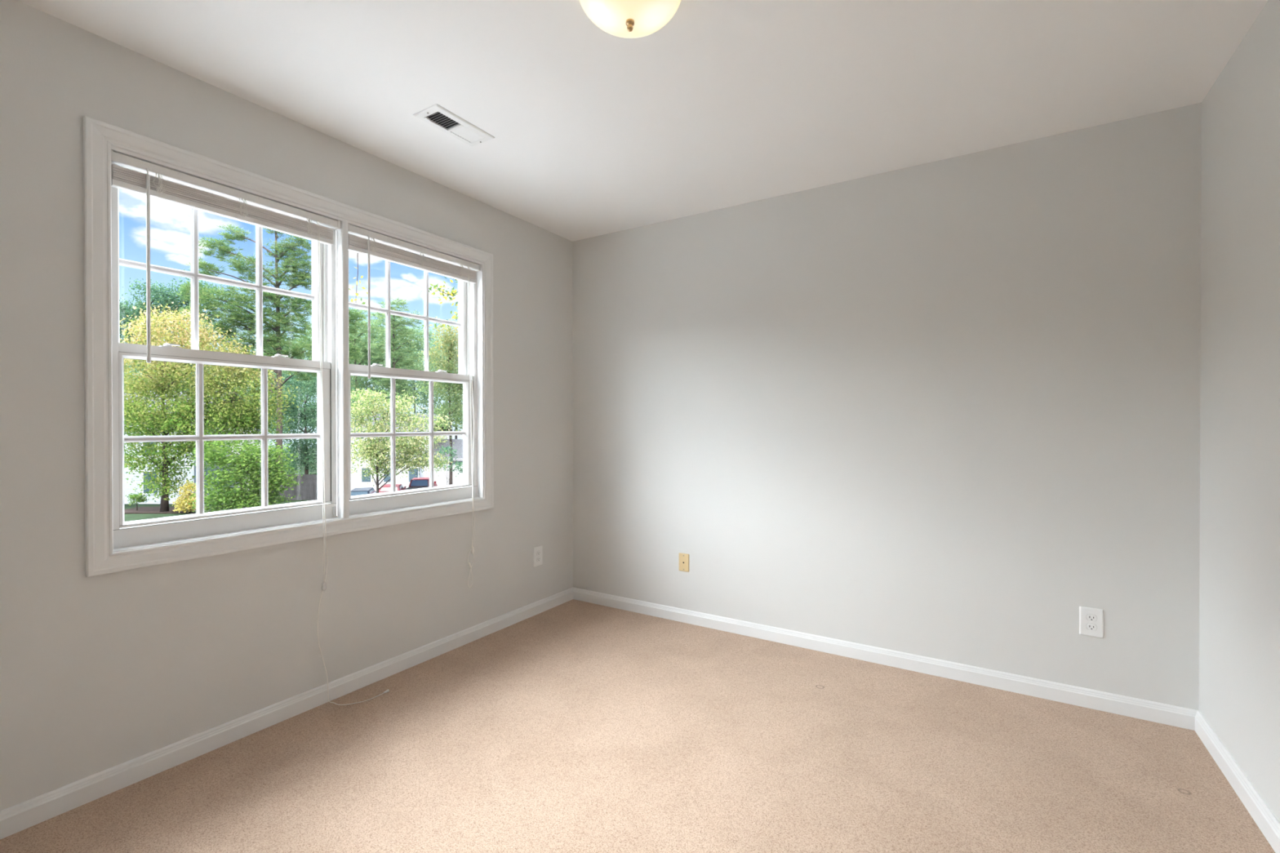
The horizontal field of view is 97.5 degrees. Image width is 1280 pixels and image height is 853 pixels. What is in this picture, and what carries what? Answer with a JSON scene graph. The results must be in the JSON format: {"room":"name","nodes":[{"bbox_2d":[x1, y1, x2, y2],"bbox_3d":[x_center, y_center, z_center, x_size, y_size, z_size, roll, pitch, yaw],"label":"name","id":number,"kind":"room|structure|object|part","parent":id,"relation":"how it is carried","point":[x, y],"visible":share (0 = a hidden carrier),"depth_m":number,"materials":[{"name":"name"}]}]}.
{"room":"empty bedroom","nodes":[
{"label":"empty bedroom","id":0,"kind":"room"},
{"bbox_2d":[0,0,573,810],"bbox_3d":[-1.413,-0.036,2.451,0.140,2.440,3.640,0,0,32],"label":"wall","id":1,"kind":"structure","parent":0,"point":[98,673],"depth_m":1.98,"materials":[{"name":"white paint"}]},
{"bbox_2d":[0,587,573,839],"bbox_3d":[-1.346,1.146,2.416,0.015,0.076,3.360,0,0,32],"label":"baseboard","id":2,"kind":"structure","parent":1,"relation":"attached to","point":[15,819],"depth_m":2.10,"materials":[{"name":"white paint"}]},
{"bbox_2d":[83,115,493,577],"bbox_3d":[-1.350,-0.255,2.523,0.148,1.450,1.702,0,0,32],"label":"window","id":3,"kind":"structure","parent":1,"relation":"in","point":[151,531],"depth_m":2.11,"materials":[{"name":"white plastic"}]},
{"bbox_2d":[119,208,314,355],"bbox_3d":[-1.611,-0.555,2.196,0.012,0.560,0.660,0,0,32],"label":"grille","id":4,"kind":"object","parent":3,"relation":"attached to","point":[195,277],"depth_m":2.15,"materials":[{"name":"white wood"}]},
{"bbox_3d":[-1.602,-0.560,2.205,0.033,0.626,0.713,0,0,32],"label":"sash","id":5,"kind":"part","parent":3,"relation":"part of","materials":[{"name":"white plastic"}]},
{"bbox_2d":[124,363,319,514],"bbox_3d":[-1.579,0.045,2.179,0.012,0.568,0.660,0,0,32],"label":"grille","id":6,"kind":"object","parent":3,"relation":"attached to","point":[199,437],"depth_m":2.22,"materials":[{"name":"white plastic"}]},
{"bbox_3d":[-1.568,0.028,2.187,0.034,0.622,0.713,0,0,32],"label":"sash","id":7,"kind":"part","parent":3,"relation":"part of","materials":[{"name":"white plastic"}]},
{"bbox_2d":[111,150,389,705],"bbox_3d":[-1.431,0.142,2.170,0.190,2.085,0.882,0,0,32],"label":"window blind","id":8,"kind":"object","parent":3,"relation":"attached to","point":[148,185],"visible":0.98,"depth_m":2.07,"materials":[{"name":"opaque white plastic slats"},{"name":"white cord"}]},
{"bbox_3d":[-1.652,-0.836,1.927,0.009,0.067,0.036,0,0,32],"label":"ladder cord","id":9,"kind":"part","parent":8,"relation":"part of","materials":[{"name":"white fabric"}]},
{"bbox_3d":[-1.537,-0.800,2.143,0.024,0.020,0.725,0,0,32],"label":"rail","id":10,"kind":"part","parent":8,"relation":"part of","materials":[{"name":"white plastic"}]},
{"bbox_3d":[-1.515,-0.838,2.144,0.011,0.067,0.030,0,0,32],"label":"ladder cord","id":11,"kind":"part","parent":8,"relation":"part of","materials":[{"name":"white fabric"}]},
{"bbox_3d":[-1.385,-0.839,2.351,0.011,0.067,0.027,0,0,32],"label":"ladder cord","id":12,"kind":"part","parent":8,"relation":"part of","materials":[{"name":"white fabric"}]},
{"bbox_3d":[-1.245,0.153,2.409,0.257,2.059,0.060,0,0,-18],"label":"lift cord","id":13,"kind":"part","parent":8,"relation":"part of","materials":[{"name":"white fabric"}]},
{"bbox_2d":[332,506,337,518],"bbox_3d":[-1.349,0.380,2.483,0.013,0.048,0.018,0,0,32],"label":"bracket","id":14,"kind":"object","parent":3,"relation":"attached to","point":[335,516],"visible":1,"depth_m":2.48,"materials":[{"name":"white plastic"}]},
{"bbox_2d":[336,233,476,515],"bbox_3d":[-1.166,-0.252,2.870,0.091,1.308,0.774,0,0,32],"label":"window","id":15,"kind":"structure","parent":3,"relation":"attached to","point":[375,502],"depth_m":2.94,"materials":[{"name":"white plastic"}]},
{"bbox_2d":[348,260,460,371],"bbox_3d":[-1.187,-0.558,2.872,0.012,0.560,0.671,0,0,32],"label":"grille","id":16,"kind":"object","parent":15,"relation":"attached to","point":[388,311],"depth_m":2.90,"materials":[{"name":"white wood"}]},
{"bbox_2d":[351,377,465,491],"bbox_3d":[-1.155,0.042,2.855,0.012,0.568,0.671,0,0,32],"label":"grille","id":17,"kind":"object","parent":15,"relation":"attached to","point":[393,433],"depth_m":2.94,"materials":[{"name":"white plastic"}]},
{"bbox_3d":[-1.144,0.025,2.863,0.034,0.622,0.724,0,0,32],"label":"sash","id":18,"kind":"part","parent":15,"relation":"part of","materials":[{"name":"white plastic"}]},
{"bbox_3d":[-1.179,-0.563,2.881,0.033,0.626,0.724,0,0,32],"label":"sash","id":19,"kind":"part","parent":15,"relation":"part of","materials":[{"name":"white plastic"}]},
{"bbox_2d":[348,223,480,587],"bbox_3d":[-1.097,-0.011,2.825,0.059,1.788,0.761,0,0,32],"label":"window blind","id":20,"kind":"object","parent":3,"relation":"attached to","point":[368,247],"visible":0.98,"depth_m":2.76,"materials":[{"name":"white vinyl"}]},
{"bbox_3d":[-1.232,-0.840,2.596,0.011,0.067,0.027,0,0,32],"label":"ladder cord","id":21,"kind":"part","parent":20,"relation":"part of","materials":[{"name":"white fabric"}]},
{"bbox_3d":[-1.114,-0.804,2.818,0.024,0.020,0.729,0,0,32],"label":"rail","id":22,"kind":"part","parent":20,"relation":"part of","materials":[{"name":"white plastic"}]},
{"bbox_3d":[-1.093,-0.841,2.817,0.011,0.067,0.031,0,0,32],"label":"ladder cord","id":23,"kind":"part","parent":20,"relation":"part of","materials":[{"name":"white fabric"}]},
{"bbox_3d":[-0.961,-0.842,3.028,0.010,0.067,0.026,0,0,32],"label":"ladder cord","id":24,"kind":"part","parent":20,"relation":"part of","materials":[{"name":"white fabric"}]},
{"bbox_3d":[-0.924,0.001,3.068,0.036,1.762,0.036,0,0,-10],"label":"lift cord","id":25,"kind":"part","parent":20,"relation":"part of","materials":[{"name":"white fabric"}]},
{"bbox_2d":[533,545,542,567],"bbox_3d":[-0.642,0.819,3.543,0.009,0.120,0.080,0,0,32],"label":"wall outlet","id":26,"kind":"object","parent":1,"relation":"attached to","point":[537,551],"visible":1,"depth_m":3.54,"materials":[{"name":"white plastic"}]},
{"bbox_2d":[0,599,1275,852],"bbox_3d":[-0.033,1.247,1.593,3.395,0.120,3.640,0,0,32],"label":"floor","id":27,"kind":"structure","parent":0,"point":[573,726],"depth_m":1.94,"materials":[{"name":"carpet"}]},
{"bbox_2d":[17,0,1267,241],"bbox_3d":[-0.035,-1.313,1.580,3.395,0.120,3.640,0,0,32],"label":"ceiling","id":28,"kind":"structure","parent":0,"point":[596,131],"depth_m":2.04,"materials":[{"name":"white paint"}]},
{"bbox_2d":[413,103,494,146],"bbox_3d":[-0.772,-1.250,2.349,0.145,0.012,0.302,0,0,32],"label":"ceiling vent","id":29,"kind":"object","parent":28,"relation":"in","point":[456,126],"visible":1,"depth_m":2.33,"materials":[{"name":"white metal"}]},
{"bbox_2d":[579,0,680,38],"bbox_3d":[-0.028,-1.185,1.586,0.300,0.135,0.300,0,0,32],"label":"ceiling lamp","id":30,"kind":"object","parent":28,"relation":"attached to","point":[628,19],"visible":1,"depth_m":1.58,"materials":[{"name":"white glass"}]},
{"bbox_2d":[572,102,1201,710],"bbox_3d":[0.896,-0.041,3.069,3.115,2.440,0.140,0,0,32],"label":"wall","id":31,"kind":"structure","parent":0,"point":[948,409],"depth_m":2.69,"materials":[{"name":"white paint"}]},
{"bbox_2d":[679,552,688,572],"bbox_3d":[0.264,0.820,3.382,0.068,0.108,0.009,0,0,32],"label":"plate","id":32,"kind":"object","parent":31,"relation":"attached to","point":[683,557],"visible":1,"depth_m":3.38,"materials":[{"name":"beige plastic"}]},
{"bbox_2d":[573,587,1199,730],"bbox_3d":[0.856,1.142,3.009,3.115,0.076,0.015,0,0,32],"label":"baseboard","id":33,"kind":"structure","parent":31,"relation":"attached to","point":[1159,713],"depth_m":2.68,"materials":[{"name":"white paint"}]},
{"bbox_2d":[1079,606,1103,638],"bbox_3d":[1.897,0.823,2.358,0.080,0.120,0.009,0,0,32],"label":"wall outlet","id":34,"kind":"object","parent":31,"relation":"attached to","point":[1091,620],"visible":1,"depth_m":2.36,"materials":[{"name":"white plastic"}]},
{"bbox_2d":[1085,623,1097,631],"bbox_3d":[1.896,0.842,2.356,0.036,0.026,0.003,0,0,32],"label":"receptacle","id":35,"kind":"object","parent":34,"relation":"attached to","point":[1089,627],"depth_m":2.36,"materials":[{"name":"white plastic"}]},
{"bbox_2d":[1086,614,1097,621],"bbox_3d":[1.896,0.803,2.356,0.034,0.025,0.003,0,0,32],"label":"receptacle","id":36,"kind":"object","parent":34,"relation":"attached to","point":[1089,617],"depth_m":2.35,"materials":[{"name":"white plastic"}]},
{"bbox_2d":[1199,0,1279,822],"bbox_3d":[1.345,-0.029,0.722,0.140,2.440,3.640,0,0,32],"label":"wall","id":37,"kind":"structure","parent":0,"point":[1239,574],"depth_m":1.80,"materials":[{"name":"white paint"}]},
{"bbox_2d":[1195,711,1279,852],"bbox_3d":[1.280,1.153,0.769,0.015,0.076,3.360,0,0,32],"label":"baseboard","id":38,"kind":"structure","parent":37,"relation":"attached to","point":[1267,822],"depth_m":1.78,"materials":[{"name":"white paint"}]},
{"label":"outside","id":39,"kind":"structure","parent":0,"visible":0},
{"bbox_3d":[12.004,6.940,71.035,133.399,1.200,134.031,0,0,32],"label":"driveway","id":40,"kind":"object","parent":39,"visible":0},
{"bbox_2d":[293,299,364,364],"bbox_3d":[-29.255,-4.109,52.971,6.828,21.132,4.061,0,0,0],"label":"pine","id":41,"kind":"object","parent":40,"relation":"on","point":[352,315],"visible":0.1,"depth_m":52.87,"materials":[{"name":"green plant"}]},
{"bbox_2d":[351,487,376,496],"bbox_3d":[-21.379,5.630,43.371,2.120,1.730,4.680,0,0,-17],"label":"car","id":42,"kind":"object","parent":40,"relation":"on","point":[362,491],"visible":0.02,"depth_m":41.98,"materials":[{"name":"blue paint"}]},
{"bbox_2d":[348,308,392,406],"bbox_3d":[-33.782,-3.920,67.054,8.716,20.631,5.016,0,0,0],"label":"pine tree","id":43,"kind":"object","parent":40,"relation":"on","point":[357,340],"visible":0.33,"depth_m":66.65,"materials":[{"name":"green plant"}]},
{"bbox_2d":[378,484,406,493],"bbox_3d":[-21.481,5.750,48.571,2.120,1.440,4.680,0,0,-15],"label":"car","id":44,"kind":"object","parent":40,"relation":"on","point":[387,487],"visible":0.17,"depth_m":47.55,"materials":[{"name":"red paint"}]},
{"bbox_2d":[370,315,416,407],"bbox_3d":[-30.142,-4.001,68.374,6.002,20.776,4.928,0,0,0],"label":"pine tree","id":45,"kind":"object","parent":40,"relation":"on","point":[395,334],"visible":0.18,"depth_m":68.08,"materials":[{"name":"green plant"}]},
{"bbox_2d":[364,295,430,403],"bbox_3d":[-27.733,-4.186,64.263,7.733,21.182,4.863,0,0,0],"label":"pine tree","id":46,"kind":"object","parent":40,"relation":"on","point":[394,326],"visible":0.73,"depth_m":63.92,"materials":[{"name":"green plant"}]},
{"bbox_2d":[351,413,463,491],"bbox_3d":[-20.849,2.561,58.513,17.300,7.720,7.600,0,0,0],"label":"white duplex","id":47,"kind":"structure","parent":40,"relation":"on","point":[441,480],"depth_m":56.00,"materials":[{"name":"grey"}]},
{"bbox_3d":[-27.297,4.837,55.948,0.900,1.400,0.017,0,0,0],"label":"pane","id":48,"kind":"part","parent":47,"relation":"part of","materials":[{"name":"clear glass"}]},
{"bbox_3d":[-25.097,4.836,55.948,0.900,1.400,0.017,0,0,0],"label":"pane","id":49,"kind":"part","parent":47,"relation":"part of","materials":[{"name":"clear glass"}]},
{"bbox_3d":[-22.597,4.835,55.948,0.900,1.400,0.017,0,0,0],"label":"pane","id":50,"kind":"part","parent":47,"relation":"part of","materials":[{"name":"clear glass"}]},
{"bbox_2d":[404,477,437,489],"bbox_3d":[-19.482,5.542,49.954,2.220,1.840,5.650,0,0,-11],"label":"pickup truck","id":51,"kind":"object","parent":40,"relation":"on","point":[415,482],"visible":0.23,"depth_m":49.22,"materials":[{"name":"red paint"}]},
{"bbox_2d":[406,331,462,439],"bbox_3d":[-24.501,-3.457,76.111,15.963,19.600,12.820,0,0,0],"label":"tree","id":52,"kind":"object","parent":40,"relation":"on","point":[425,397],"visible":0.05,"depth_m":74.02,"materials":[{"name":"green plant"}]},
{"bbox_2d":[408,319,462,484],"bbox_3d":[-13.758,-0.866,42.074,6.347,14.739,4.692,0,0,11],"label":"maple","id":53,"kind":"object","parent":40,"relation":"on","point":[450,366],"visible":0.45,"depth_m":41.62,"materials":[{"name":"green plant"}]},
{"bbox_2d":[427,444,463,482],"bbox_3d":[-10.263,3.765,30.061,2.253,5.579,1.244,0,0,0],"label":"sapling","id":54,"kind":"object","parent":40,"relation":"on","point":[443,449],"visible":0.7,"depth_m":29.98,"materials":[{"name":"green plant"}]},
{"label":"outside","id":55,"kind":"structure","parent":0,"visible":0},
{"bbox_2d":[124,448,317,521],"bbox_3d":[-35.443,5.592,45.873,171.235,1.200,127.178,0,0,32],"label":"ground","id":56,"kind":"structure","parent":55,"point":[130,517],"depth_m":35.35,"materials":[{"name":"green plant"}]},
{"bbox_2d":[124,362,169,391],"bbox_3d":[-73.680,-3.056,83.930,16.571,15.784,13.171,0,0,0],"label":"tree","id":57,"kind":"object","parent":56,"relation":"on","point":[157,362],"visible":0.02,"depth_m":82.18,"materials":[{"name":"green plant"}]},
{"bbox_2d":[119,269,231,391],"bbox_3d":[-51.426,-5.633,59.800,15.262,21.161,9.902,0,0,0],"label":"oak tree","id":58,"kind":"object","parent":56,"relation":"on","point":[163,299],"visible":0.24,"depth_m":59.15,"materials":[{"name":"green plant"}]},
{"bbox_2d":[124,506,250,514],"bbox_3d":[-27.531,5.587,33.529,7.003,1.200,2.399,0,0,2],"label":"planting bed","id":59,"kind":"object","parent":56,"relation":"on","point":[140,509],"visible":0.07,"depth_m":32.99,"materials":[{"name":"brown soil"}]},
{"bbox_2d":[125,492,149,511],"bbox_3d":[-29.845,4.484,33.327,1.059,1.149,0.937,0,0,-43],"label":"round shrub","id":60,"kind":"object","parent":59,"relation":"on","point":[140,498],"visible":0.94,"depth_m":33.27,"materials":[{"name":"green plant"}]},
{"bbox_2d":[172,480,207,513],"bbox_3d":[-26.125,4.130,32.591,1.864,2.013,1.708,0,0,-33],"label":"shrub","id":61,"kind":"object","parent":59,"relation":"on","point":[183,505],"visible":0.73,"depth_m":32.36,"materials":[{"name":"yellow plant"}]},
{"bbox_2d":[124,391,261,503],"bbox_3d":[-33.999,1.261,39.757,10.600,7.520,7.100,0,0,0],"label":"house","id":62,"kind":"structure","parent":56,"relation":"on","point":[128,489],"depth_m":36.50,"materials":[{"name":"grey"}]},
{"bbox_3d":[-31.799,1.236,36.430,0.900,1.200,0.017,0,0,0],"label":"pane","id":63,"kind":"part","parent":62,"relation":"part of","materials":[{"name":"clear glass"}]},
{"bbox_3d":[-31.798,3.636,36.442,0.900,1.400,0.017,0,0,0],"label":"pane","id":64,"kind":"part","parent":62,"relation":"part of","materials":[{"name":"blue glass"}]},
{"bbox_2d":[119,301,302,511],"bbox_3d":[-26.325,-1.162,33.158,11.969,12.439,6.980,0,0,-6],"label":"maple tree","id":65,"kind":"object","parent":56,"relation":"on","point":[177,421],"visible":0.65,"depth_m":32.35,"materials":[{"name":"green plant"}]},
{"bbox_2d":[192,488,232,511],"bbox_3d":[-23.273,4.230,31.146,2.364,1.920,1.875,0,0,0],"label":"shrub","id":66,"kind":"object","parent":56,"relation":"on","point":[205,488],"visible":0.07,"depth_m":30.89,"materials":[{"name":"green plant"}]},
{"bbox_2d":[173,222,316,472],"bbox_3d":[-27.860,-5.980,39.937,10.757,22.008,3.593,0,0,2],"label":"pine tree","id":67,"kind":"object","parent":56,"relation":"on","point":[234,318],"visible":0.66,"depth_m":39.66,"materials":[{"name":"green plant"}]},
{"bbox_2d":[185,427,305,513],"bbox_3d":[-20.474,2.560,28.928,5.238,5.034,4.860,0,0,39],"label":"bush","id":68,"kind":"object","parent":56,"relation":"on","point":[245,462],"visible":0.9,"depth_m":28.51,"materials":[{"name":"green plant"}]},
{"bbox_2d":[233,372,302,442],"bbox_3d":[-63.223,-3.029,92.166,15.157,15.637,12.782,0,0,0],"label":"tree","id":69,"kind":"object","parent":56,"relation":"on","point":[272,372],"visible":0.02,"depth_m":91.19,"materials":[{"name":"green plant"}]},
{"bbox_2d":[228,331,317,431],"bbox_3d":[-49.110,-4.100,76.138,15.505,17.918,12.229,0,0,0],"label":"tree","id":70,"kind":"object","parent":56,"relation":"on","point":[282,371],"visible":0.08,"depth_m":75.23,"materials":[{"name":"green plant"}]},
{"bbox_2d":[251,474,317,500],"bbox_3d":[-23.942,4.137,38.251,5.310,1.770,0.061,0,0,0],"label":"fence","id":71,"kind":"object","parent":56,"relation":"on","point":[308,490],"visible":0.38,"depth_m":38.23,"materials":[{"name":"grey wood"}]},
{"bbox_2d":[267,372,373,474],"bbox_3d":[-26.271,-0.096,46.025,9.786,10.182,6.192,0,0,0],"label":"evergreen tree","id":72,"kind":"object","parent":56,"relation":"on","point":[312,409],"visible":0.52,"depth_m":45.24,"materials":[{"name":"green plant"}]},
{"bbox_2d":[292,321,375,397],"bbox_3d":[-50.192,-6.645,91.876,15.445,22.852,12.096,0,0,0],"label":"tree","id":73,"kind":"object","parent":56,"relation":"on","point":[311,322],"visible":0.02,"depth_m":90.25,"materials":[{"name":"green plant"}]},
{"bbox_2d":[307,315,423,413],"bbox_3d":[-37.409,-5.229,75.896,17.145,20.162,12.467,0,0,0],"label":"tree","id":74,"kind":"object","parent":56,"relation":"on","point":[349,334],"visible":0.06,"depth_m":74.97,"materials":[{"name":"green plant"}]},
{"bbox_2d":[350,386,457,493],"bbox_3d":[-11.349,1.608,26.029,5.992,6.940,3.214,0,0,0],"label":"street tree","id":75,"kind":"object","parent":56,"relation":"on","point":[369,451],"visible":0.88,"depth_m":25.74,"materials":[{"name":"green plant"}]},
{"bbox_2d":[378,321,449,413],"bbox_3d":[-37.148,-6.085,92.323,15.228,21.711,12.429,0,0,0],"label":"tree","id":76,"kind":"object","parent":56,"relation":"on","point":[421,336],"visible":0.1,"depth_m":90.72,"materials":[{"name":"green plant"}]},
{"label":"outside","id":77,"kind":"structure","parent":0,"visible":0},
{"bbox_3d":[-6.672,5.719,8.079,38.132,1.200,30.788,0,0,32],"label":"patio","id":78,"kind":"object","parent":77,"visible":0},
{"bbox_2d":[348,253,458,356],"bbox_3d":[-2.712,0.654,8.721,3.610,9.002,0.734,0,0,-8],"label":"tree","id":79,"kind":"object","parent":78,"relation":"on","point":[454,292],"visible":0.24,"depth_m":8.67,"materials":[{"name":"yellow plant"}]}
]}

